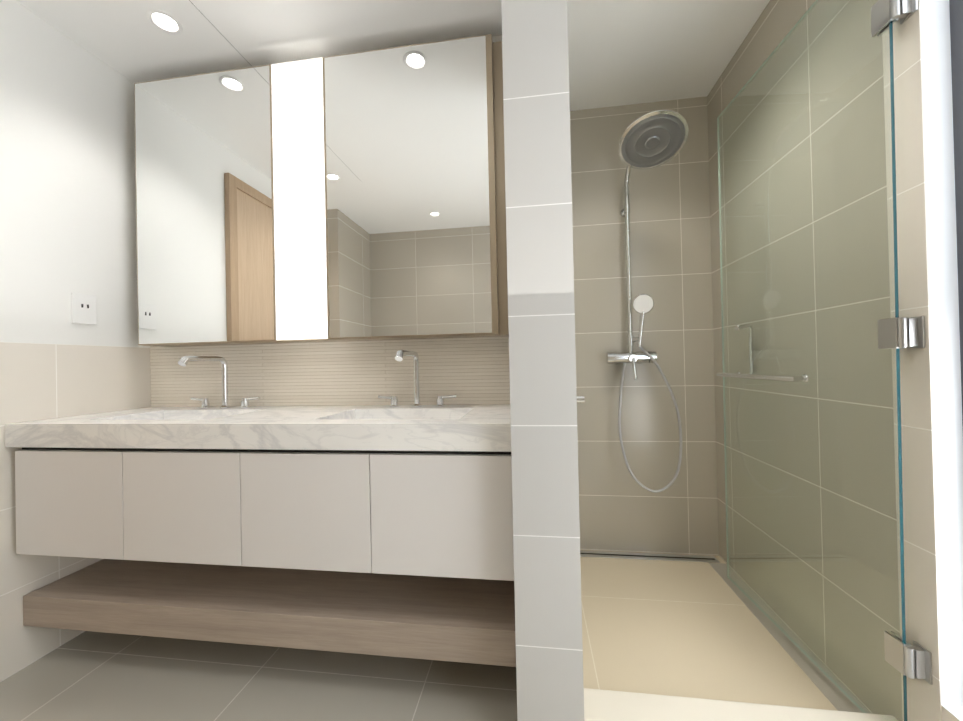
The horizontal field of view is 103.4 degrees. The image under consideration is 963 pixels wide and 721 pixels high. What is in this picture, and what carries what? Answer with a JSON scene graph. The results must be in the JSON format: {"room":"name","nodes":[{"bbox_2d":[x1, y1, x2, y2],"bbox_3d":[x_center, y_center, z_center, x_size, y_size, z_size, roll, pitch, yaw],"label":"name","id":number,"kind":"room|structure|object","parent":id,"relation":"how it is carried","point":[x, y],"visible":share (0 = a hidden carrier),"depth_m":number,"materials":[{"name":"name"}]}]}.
{"room":"bathroom","nodes":[
{"label":"bathroom","id":0,"kind":"room"},
{"bbox_2d":[0,0,150,681],"bbox_3d":[-1.825,-0.105,0.912,0.150,2.640,3.235,-1,0,8],"label":"wall","id":1,"kind":"structure","parent":0,"point":[67,179],"depth_m":1.50,"materials":[{"name":"white paint"}]},
{"bbox_2d":[71,292,96,324],"bbox_3d":[-1.656,-0.215,1.587,0.008,0.125,0.087,-1,0,8],"label":"electrical outlet","id":2,"kind":"object","parent":1,"relation":"attached to","point":[83,308],"visible":1,"depth_m":1.58,"materials":[{"name":"white plastic"}]},
{"bbox_2d":[0,631,516,720],"bbox_3d":[-0.341,1.141,0.707,3.390,0.120,3.535,-1,0,8],"label":"floor","id":3,"kind":"structure","parent":0,"point":[92,676],"depth_m":1.28,"materials":[{"name":"tile"}]},
{"bbox_2d":[580,550,837,710],"bbox_3d":[0.763,1.042,1.554,0.824,0.040,0.965,-1,0,8],"label":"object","id":4,"kind":"structure","parent":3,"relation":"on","point":[682,629],"depth_m":1.39,"materials":[{"name":"tile"}]},
{"bbox_2d":[580,550,719,562],"bbox_3d":[0.821,1.022,1.989,0.764,0.004,0.063,-1,0,8],"label":"linear drain","id":5,"kind":"object","parent":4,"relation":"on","point":[653,556],"visible":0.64,"depth_m":1.98,"materials":[{"name":"silver metal"}]},
{"bbox_2d":[709,563,870,713],"bbox_3d":[1.123,1.013,1.465,0.085,0.002,0.885,-1,0,8],"label":"channel","id":6,"kind":"object","parent":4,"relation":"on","point":[835,695],"visible":0.89,"depth_m":1.33,"materials":[{"name":"beige stone"}]},
{"bbox_2d":[16,0,769,110],"bbox_3d":[-0.397,-1.419,0.726,3.390,0.120,3.535,-1,0,8],"label":"ceiling","id":7,"kind":"structure","parent":0,"point":[625,52],"depth_m":1.58,"materials":[{"name":"grey paint"}]},
{"bbox_2d":[147,9,182,33],"bbox_3d":[-1.245,-1.341,1.497,0.108,0.023,0.108,-1,0,8],"label":"recessed light","id":8,"kind":"object","parent":7,"relation":"in","point":[164,17],"visible":0.9,"depth_m":1.50,"materials":[{"name":"white plastic"}]},
{"bbox_2d":[189,0,250,64],"bbox_3d":[-1.129,-1.340,1.093,0.002,0.002,1.290,-1,0,8],"label":"trim","id":9,"kind":"structure","parent":7,"relation":"attached to","point":[220,33],"depth_m":1.56,"materials":[{"name":"grey"}]},
{"bbox_2d":[501,0,583,720],"bbox_3d":[0.242,-0.146,1.638,0.176,2.640,1.245,-1,0,8],"label":"wall","id":10,"kind":"structure","parent":0,"point":[544,457],"depth_m":1.02,"materials":[{"name":"tile"}]},
{"bbox_2d":[577,396,584,402],"bbox_3d":[0.266,0.104,1.026,0.021,0.018,0.018,-1,0,8],"label":"handle","id":11,"kind":"object","parent":10,"relation":"in","point":[580,399],"depth_m":1.02,"materials":[{"name":"silver metal"}]},
{"bbox_2d":[570,96,718,555],"bbox_3d":[0.885,-0.157,2.105,0.974,2.640,0.150,-1,0,8],"label":"wall","id":12,"kind":"structure","parent":0,"point":[621,509],"depth_m":2.03,"materials":[{"name":"beige tile"}]},
{"bbox_2d":[606,110,687,492],"bbox_3d":[0.798,-0.188,1.783,0.340,1.674,0.506,-1,0,8],"label":"shower rail","id":13,"kind":"object","parent":12,"relation":"attached to","point":[653,139],"visible":1,"depth_m":1.78,"materials":[{"name":"silver metal"}]},
{"bbox_2d":[707,0,962,720],"bbox_3d":[1.073,-0.172,0.523,0.120,2.640,3.235,-1,0,8],"label":"wall","id":14,"kind":"structure","parent":0,"point":[775,23],"depth_m":1.21,"materials":[{"name":"beige tile"}]},
{"bbox_2d":[584,688,897,720],"bbox_3d":[0.691,1.010,1.023,0.824,0.100,0.105,-1,0,8],"label":"sill","id":15,"kind":"structure","parent":14,"relation":"attached to","point":[604,705],"depth_m":1.04,"materials":[{"name":"beige stone"}]},
{"bbox_2d":[882,0,941,720],"bbox_3d":[1.069,-0.169,0.952,0.003,2.440,0.096,-1,0,8],"label":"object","id":16,"kind":"structure","parent":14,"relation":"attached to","point":[924,701],"depth_m":0.94,"materials":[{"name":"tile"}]},
{"bbox_2d":[716,0,931,720],"bbox_3d":[1.051,-0.060,1.329,0.137,2.092,0.836,-1,0,8],"label":"shower door","id":17,"kind":"structure","parent":16,"relation":"attached to","point":[904,657],"depth_m":1.18,"materials":[{"name":"clear glass"}]},
{"bbox_2d":[949,0,962,425],"bbox_3d":[1.067,-0.223,0.297,0.050,2.062,1.204,-1,0,8],"label":"window unit","id":18,"kind":"structure","parent":14,"relation":"in","point":[956,22],"depth_m":0.89,"materials":[{"name":"grey metal"}]},
{"bbox_3d":[-0.692,-0.122,2.066,1.790,2.640,0.645,-1,0,8],"label":"wall","id":19,"kind":"structure","parent":0,"visible":0},
{"bbox_2d":[134,64,277,346],"bbox_3d":[-1.209,-0.702,1.736,0.670,1.258,0.150,-1,0,8],"label":"upper cabinet","id":20,"kind":"object","parent":19,"relation":"attached to","point":[204,143],"depth_m":1.66,"materials":[{"name":"silver mirror"}]},
{"bbox_2d":[13,436,513,580],"bbox_3d":[-0.744,0.483,1.484,1.759,0.365,0.516,-1,0,8],"label":"bathroom vanity","id":21,"kind":"object","parent":19,"relation":"attached to","point":[424,490],"depth_m":1.21,"materials":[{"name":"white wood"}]},
{"bbox_2d":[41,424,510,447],"bbox_3d":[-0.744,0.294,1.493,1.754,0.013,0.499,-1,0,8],"label":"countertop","id":22,"kind":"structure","parent":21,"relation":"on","point":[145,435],"depth_m":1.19,"materials":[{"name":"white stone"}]},
{"bbox_2d":[178,356,259,407],"bbox_3d":[-1.180,0.098,1.628,0.341,0.234,0.244,-1,0,8],"label":"faucet","id":23,"kind":"object","parent":22,"relation":"on","point":[184,361],"visible":1,"depth_m":1.72,"materials":[{"name":"silver metal"}]},
{"bbox_2d":[378,350,456,406],"bbox_3d":[-0.288,0.077,1.508,0.341,0.234,0.244,-1,0,8],"label":"faucet","id":24,"kind":"object","parent":22,"relation":"on","point":[400,354],"visible":1,"depth_m":1.60,"materials":[{"name":"silver metal"}]},
{"bbox_2d":[23,559,515,666],"bbox_3d":[-0.745,0.887,1.499,1.784,0.108,0.484,-1,0,8],"label":"wood shelf","id":25,"kind":"object","parent":19,"relation":"attached to","point":[464,620],"visible":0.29,"depth_m":1.31,"materials":[{"name":"brown wood"}]},
{"bbox_2d":[270,57,329,343],"bbox_3d":[-0.758,-0.713,1.676,0.239,1.258,0.150,-1,0,8],"label":"light panel","id":26,"kind":"object","parent":19,"relation":"attached to","point":[297,88],"depth_m":1.60,"materials":[{"name":"white plastic"}]},
{"bbox_2d":[150,336,509,406],"bbox_3d":[-0.731,0.067,1.743,1.790,0.320,0.004,-1,0,8],"label":"backsplash","id":27,"kind":"structure","parent":19,"relation":"attached to","point":[470,371],"depth_m":1.73,"materials":[{"name":"tile"}]},
{"bbox_2d":[326,34,508,341],"bbox_3d":[-0.257,-0.724,1.608,0.773,1.258,0.150,-1,0,8],"label":"upper cabinet","id":28,"kind":"object","parent":19,"relation":"attached to","point":[358,196],"depth_m":1.53,"materials":[{"name":"silver mirror"}]}
]}

